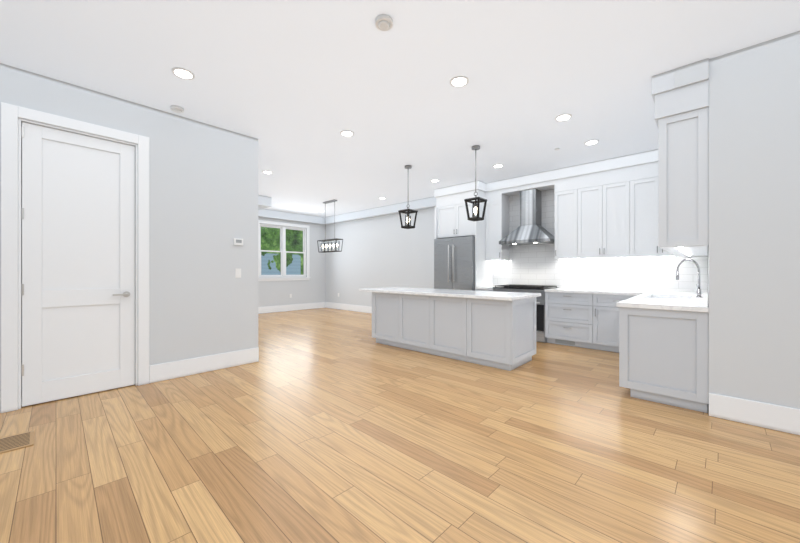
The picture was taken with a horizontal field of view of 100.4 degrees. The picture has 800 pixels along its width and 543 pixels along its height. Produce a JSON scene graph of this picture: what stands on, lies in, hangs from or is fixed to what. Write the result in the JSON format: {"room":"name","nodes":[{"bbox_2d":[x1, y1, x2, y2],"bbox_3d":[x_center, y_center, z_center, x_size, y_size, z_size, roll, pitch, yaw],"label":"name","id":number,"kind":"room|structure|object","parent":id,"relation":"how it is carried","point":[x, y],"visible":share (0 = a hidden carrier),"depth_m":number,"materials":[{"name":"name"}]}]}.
{"room":"kitchen","nodes":[
{"label":"kitchen","id":0,"kind":"room"},
{"bbox_2d":[0,63,257,390],"bbox_3d":[-3.126,-0.285,3.218,0.140,2.970,3.480,0,0,43],"label":"wall","id":1,"kind":"structure","parent":0,"point":[203,201],"depth_m":3.85,"materials":[{"name":"white paint"}]},
{"bbox_2d":[1,102,148,412],"bbox_3d":[-3.091,-0.117,3.248,0.170,2.635,1.020,0,0,43],"label":"door frame","id":2,"kind":"structure","parent":1,"relation":"attached to","point":[11,256],"depth_m":2.90,"materials":[{"name":"white wood"}]},
{"bbox_2d":[21,122,134,406],"bbox_3d":[-3.055,-0.063,3.212,0.100,2.510,0.789,0,0,43],"label":"door","id":3,"kind":"structure","parent":1,"relation":"in","point":[78,263],"depth_m":3.19,"materials":[{"name":"white wood"}]},
{"bbox_2d":[149,347,258,382],"bbox_3d":[-2.289,1.105,4.008,0.016,0.190,1.183,0,0,43],"label":"baseboard","id":4,"kind":"structure","parent":1,"relation":"attached to","point":[181,368],"depth_m":3.93,"materials":[{"name":"white wood"}]},
{"bbox_2d":[235,269,240,277],"bbox_3d":[-2.065,0.020,4.253,0.010,0.116,0.070,0,0,43],"label":"light switch","id":5,"kind":"object","parent":1,"relation":"attached to","point":[237,273],"visible":1,"depth_m":4.25,"materials":[{"name":"white plastic"}]},
{"bbox_2d":[234,238,242,245],"bbox_3d":[-2.060,-0.378,4.249,0.024,0.085,0.110,0,0,43],"label":"thermostat","id":6,"kind":"object","parent":1,"relation":"attached to","point":[237,241],"visible":1,"depth_m":4.24,"materials":[{"name":"white plastic"}]},
{"bbox_2d":[258,217,324,306],"bbox_3d":[-4.060,-0.285,9.498,0.140,2.970,4.470,0,0,43],"label":"wall","id":7,"kind":"structure","parent":0,"point":[278,293],"depth_m":10.55,"materials":[{"name":"white paint"}]},
{"bbox_2d":[258,220,310,280],"bbox_3d":[-3.506,-0.595,10.041,0.155,1.740,1.750,0,0,43],"label":"window","id":8,"kind":"structure","parent":7,"relation":"in","point":[283,242],"depth_m":10.03,"materials":[{"name":"white"}]},
{"bbox_2d":[258,302,323,313],"bbox_3d":[-4.012,1.105,9.432,0.020,0.190,4.440,0,0,43],"label":"baseboard","id":9,"kind":"structure","parent":7,"relation":"attached to","point":[268,309],"depth_m":10.15,"materials":[{"name":"white wood"}]},
{"bbox_2d":[258,195,435,224],"bbox_3d":[-2.155,-1.660,7.736,5.050,0.220,4.470,0,0,43],"label":"crown molding","id":10,"kind":"structure","parent":0,"point":[265,202],"depth_m":9.44,"materials":[{"name":"white paint"}]},
{"bbox_2d":[0,308,799,542],"bbox_3d":[-0.471,1.230,3.909,13.200,0.060,8.300,0,0,43],"label":"floor","id":11,"kind":"structure","parent":0,"point":[323,425],"depth_m":2.15,"materials":[{"name":"brown wood"}]},
{"bbox_2d":[0,430,33,453],"bbox_3d":[-2.787,1.196,2.244,0.300,0.006,0.430,0,0,43],"label":"floor vent","id":12,"kind":"object","parent":11,"relation":"in","point":[16,442],"visible":1,"depth_m":2.34,"materials":[{"name":"brown wood"}]},
{"bbox_2d":[372,292,535,370],"bbox_3d":[0.682,0.770,5.056,2.465,0.859,0.750,0,0,43],"label":"kitchen island","id":13,"kind":"object","parent":11,"relation":"on","point":[500,334],"visible":0.85,"depth_m":4.46,"materials":[{"name":"grey wood"}]},
{"bbox_2d":[359,287,540,300],"bbox_3d":[0.617,0.320,5.158,2.740,0.040,0.950,0,0,43],"label":"island countertop","id":14,"kind":"structure","parent":13,"relation":"on","point":[498,295],"depth_m":4.76,"materials":[{"name":"stone"}]},
{"bbox_2d":[434,236,474,289],"bbox_3d":[1.284,0.258,6.985,0.924,1.885,0.801,0,0,43],"label":"fridge","id":15,"kind":"object","parent":11,"relation":"on","point":[454,263],"visible":0.42,"depth_m":6.67,"materials":[{"name":"silver metal"}]},
{"bbox_2d":[493,284,558,342],"bbox_3d":[2.292,0.730,6.110,0.927,0.940,0.777,0,0,43],"label":"range","id":16,"kind":"object","parent":11,"relation":"on","point":[540,319],"visible":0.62,"depth_m":5.64,"materials":[{"name":"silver metal"}]},
{"bbox_2d":[545,290,597,349],"bbox_3d":[2.945,0.770,5.562,0.766,0.859,0.727,0,0,43],"label":"base cabinet","id":17,"kind":"object","parent":11,"relation":"on","point":[570,319],"depth_m":5.28,"materials":[{"name":"white wood"}]},
{"bbox_2d":[546,286,645,293],"bbox_3d":[3.148,0.320,5.353,1.348,0.040,0.735,0,0,43],"label":"countertop","id":18,"kind":"structure","parent":17,"relation":"on","point":[562,289],"depth_m":5.23,"materials":[{"name":"white stone"}]},
{"bbox_2d":[598,294,633,352],"bbox_3d":[3.426,0.770,5.118,0.660,0.859,0.727,0,0,43],"label":"base cabinet","id":19,"kind":"object","parent":11,"relation":"on","point":[607,312],"depth_m":4.94,"materials":[{"name":"white wood"}]},
{"bbox_2d":[618,302,708,412],"bbox_3d":[3.009,0.770,3.714,0.634,0.859,1.940,0,0,43],"label":"base cabinet","id":20,"kind":"object","parent":11,"relation":"on","point":[664,354],"depth_m":2.99,"materials":[{"name":"white wood"}]},
{"bbox_2d":[614,290,707,313],"bbox_3d":[3.228,0.320,3.971,0.647,0.040,2.655,0,0,43],"label":"countertop","id":21,"kind":"structure","parent":20,"relation":"on","point":[663,299],"depth_m":3.33,"materials":[{"name":"white stone"}]},
{"bbox_2d":[676,259,702,297],"bbox_3d":[3.357,0.075,3.870,0.236,0.448,0.101,0,0,43],"label":"faucet","id":22,"kind":"object","parent":21,"relation":"on","point":[698,284],"visible":1,"depth_m":3.80,"materials":[{"name":"silver metal"}]},
{"bbox_2d":[0,0,799,216],"bbox_3d":[-0.471,-1.800,3.909,13.200,0.060,8.300,0,0,43],"label":"ceiling","id":23,"kind":"structure","parent":0,"point":[295,88],"depth_m":2.93,"materials":[{"name":"white paint"}]},
{"bbox_2d":[170,105,183,112],"bbox_3d":[-2.412,-1.750,3.607,0.124,0.040,0.124,0,0,43],"label":"smoke detector","id":24,"kind":"object","parent":23,"relation":"attached to","point":[176,109],"visible":1,"depth_m":3.58,"materials":[{"name":"white plastic"}]},
{"bbox_2d":[172,67,194,79],"bbox_3d":[-1.935,-1.765,2.975,0.176,0.008,0.176,0,0,43],"label":"recessed light","id":25,"kind":"object","parent":23,"relation":"in","point":[183,73],"visible":1,"depth_m":2.96,"materials":[{"name":"white plastic"}]},
{"bbox_2d":[317,200,342,252],"bbox_3d":[-1.763,-1.130,8.373,0.818,1.278,0.218,0,0,43],"label":"chandelier","id":26,"kind":"object","parent":23,"relation":"hanging from","point":[330,240],"visible":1,"depth_m":8.32,"materials":[{"name":"grey metal"}]},
{"bbox_2d":[340,130,353,136],"bbox_3d":[-0.675,-1.765,4.262,0.176,0.008,0.176,0,0,43],"label":"recessed light","id":27,"kind":"object","parent":23,"relation":"in","point":[347,133],"visible":1,"depth_m":4.25,"materials":[{"name":"white plastic"}]},
{"bbox_2d":[375,14,392,30],"bbox_3d":[-0.113,-1.750,2.352,0.124,0.040,0.124,0,0,43],"label":"smoke detector","id":28,"kind":"object","parent":23,"relation":"attached to","point":[383,22],"visible":0.96,"depth_m":2.33,"materials":[{"name":"white plastic"}]},
{"bbox_2d":[398,165,417,228],"bbox_3d":[0.136,-1.247,5.596,0.242,1.043,0.242,0,0,43],"label":"pendant light","id":29,"kind":"object","parent":23,"relation":"hanging from","point":[408,219],"visible":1,"depth_m":5.58,"materials":[{"name":"grey metal"}]},
{"bbox_2d":[450,76,468,86],"bbox_3d":[0.552,-1.765,3.100,0.176,0.008,0.176,0,0,43],"label":"recessed light","id":30,"kind":"object","parent":23,"relation":"in","point":[459,81],"visible":1,"depth_m":3.09,"materials":[{"name":"white plastic"}]},
{"bbox_2d":[464,145,486,220],"bbox_3d":[1.076,-1.247,4.726,0.242,1.043,0.242,0,0,43],"label":"pendant light","id":31,"kind":"object","parent":23,"relation":"hanging from","point":[476,204],"visible":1,"depth_m":4.71,"materials":[{"name":"grey metal"}]},
{"bbox_2d":[493,164,503,167],"bbox_3d":[1.644,-1.765,5.577,0.176,0.008,0.176,0,0,43],"label":"recessed light","id":32,"kind":"object","parent":23,"relation":"in","point":[498,165],"visible":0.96,"depth_m":5.55,"materials":[{"name":"white plastic"}]},
{"bbox_2d":[555,114,571,120],"bbox_3d":[1.875,-1.765,3.824,0.176,0.008,0.176,0,0,43],"label":"recessed light","id":33,"kind":"object","parent":23,"relation":"in","point":[563,117],"visible":1,"depth_m":3.81,"materials":[{"name":"white plastic"}]},
{"bbox_2d":[584,140,598,144],"bbox_3d":[2.625,-1.765,4.560,0.176,0.008,0.176,0,0,43],"label":"recessed light","id":34,"kind":"object","parent":23,"relation":"in","point":[591,142],"visible":0.98,"depth_m":4.55,"materials":[{"name":"white plastic"}]},
{"bbox_2d":[325,207,608,306],"bbox_3d":[2.265,-0.285,6.793,13.100,2.970,0.150,0,0,43],"label":"wall","id":35,"kind":"structure","parent":0,"point":[384,251],"depth_m":9.37,"materials":[{"name":"white paint"}]},
{"bbox_2d":[324,302,371,312],"bbox_3d":[-0.643,1.105,9.370,5.050,0.190,0.016,0,0,43],"label":"baseboard","id":36,"kind":"structure","parent":35,"relation":"attached to","point":[366,309],"depth_m":10.26,"materials":[{"name":"white wood"}]},
{"bbox_2d":[434,180,485,209],"bbox_3d":[1.358,-1.574,7.064,1.060,0.388,0.677,0,0,43],"label":"upper cabinet","id":37,"kind":"object","parent":35,"relation":"attached to","point":[454,195],"depth_m":6.78,"materials":[{"name":"white wood"}]},
{"bbox_2d":[438,202,485,237],"bbox_3d":[1.368,-1.048,7.075,0.936,0.665,0.647,0,0,43],"label":"upper cabinet","id":38,"kind":"object","parent":35,"relation":"attached to","point":[453,221],"depth_m":6.79,"materials":[{"name":"white wood"}]},
{"bbox_2d":[486,198,509,261],"bbox_3d":[1.966,-0.800,6.726,0.348,1.160,0.347,0,0,43],"label":"upper cabinet","id":39,"kind":"object","parent":35,"relation":"attached to","point":[497,213],"depth_m":6.61,"materials":[{"name":"white wood"}]},
{"bbox_2d":[486,180,509,201],"bbox_3d":[1.965,-1.574,6.727,0.350,0.388,0.347,0,0,43],"label":"upper cabinet","id":40,"kind":"object","parent":35,"relation":"attached to","point":[493,190],"depth_m":6.58,"materials":[{"name":"white wood"}]},
{"bbox_2d":[499,188,554,245],"bbox_3d":[2.390,-1.016,6.216,0.927,1.006,0.493,0,0,43],"label":"range hood","id":41,"kind":"object","parent":35,"relation":"attached to","point":[530,230],"visible":0.9,"depth_m":6.14,"materials":[{"name":"silver metal"}]},
{"bbox_2d":[502,170,553,197],"bbox_3d":[2.454,-1.644,6.276,0.980,0.248,0.347,0,0,43],"label":"upper cabinet","id":42,"kind":"object","parent":35,"relation":"attached to","point":[511,187],"depth_m":6.13,"materials":[{"name":"white wood"}]},
{"bbox_2d":[554,186,581,261],"bbox_3d":[2.968,-0.800,5.800,0.422,1.160,0.347,0,0,43],"label":"upper cabinet","id":43,"kind":"object","parent":35,"relation":"attached to","point":[567,203],"depth_m":5.68,"materials":[{"name":"white wood"}]},
{"bbox_2d":[554,154,637,189],"bbox_3d":[3.535,-1.574,5.275,1.967,0.388,0.347,0,0,43],"label":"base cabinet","id":44,"kind":"object","parent":35,"relation":"attached to","point":[613,169],"depth_m":5.36,"materials":[{"name":"white wood"}]},
{"bbox_2d":[582,178,633,257],"bbox_3d":[3.349,-0.800,5.447,0.844,1.160,0.347,0,0,43],"label":"upper cabinet","id":45,"kind":"object","parent":35,"relation":"attached to","point":[615,226],"depth_m":5.27,"materials":[{"name":"white wood"}]},
{"bbox_2d":[634,178,657,257],"bbox_3d":[3.864,-0.800,4.971,0.787,1.160,0.347,0,0,43],"label":"upper cabinet","id":46,"kind":"object","parent":35,"relation":"attached to","point":[637,253],"depth_m":5.02,"materials":[{"name":"white wood"}]},
{"bbox_2d":[475,286,499,289],"bbox_3d":[1.832,0.320,6.570,0.364,0.040,0.735,0,0,43],"label":"countertop","id":47,"kind":"structure","parent":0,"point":[476,287],"depth_m":6.36,"materials":[{"name":"white stone"}]},
{"bbox_2d":[708,31,799,408],"bbox_3d":[3.947,-0.285,1.614,3.596,2.970,0.150,0,0,43],"label":"wall","id":48,"kind":"structure","parent":0,"point":[754,233],"depth_m":2.59,"materials":[{"name":"white paint"}]},
{"bbox_2d":[638,58,708,257],"bbox_3d":[3.189,-0.994,3.779,0.457,1.548,2.360,0,0,43],"label":"cabinet","id":49,"kind":"object","parent":48,"relation":"attached to","point":[673,178],"depth_m":2.93,"materials":[{"name":"white wood"}]},
{"bbox_2d":[709,393,799,434],"bbox_3d":[3.854,1.105,1.587,3.496,0.190,0.016,0,0,43],"label":"baseboard","id":50,"kind":"structure","parent":48,"relation":"attached to","point":[769,416],"depth_m":2.59,"materials":[{"name":"white wood"}]},
{"label":"outside","id":51,"kind":"structure","parent":0,"visible":0},
{"bbox_2d":[261,227,302,274],"bbox_3d":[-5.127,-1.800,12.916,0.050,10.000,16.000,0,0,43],"label":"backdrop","id":52,"kind":"structure","parent":51,"point":[266,263],"depth_m":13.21,"materials":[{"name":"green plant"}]}
]}

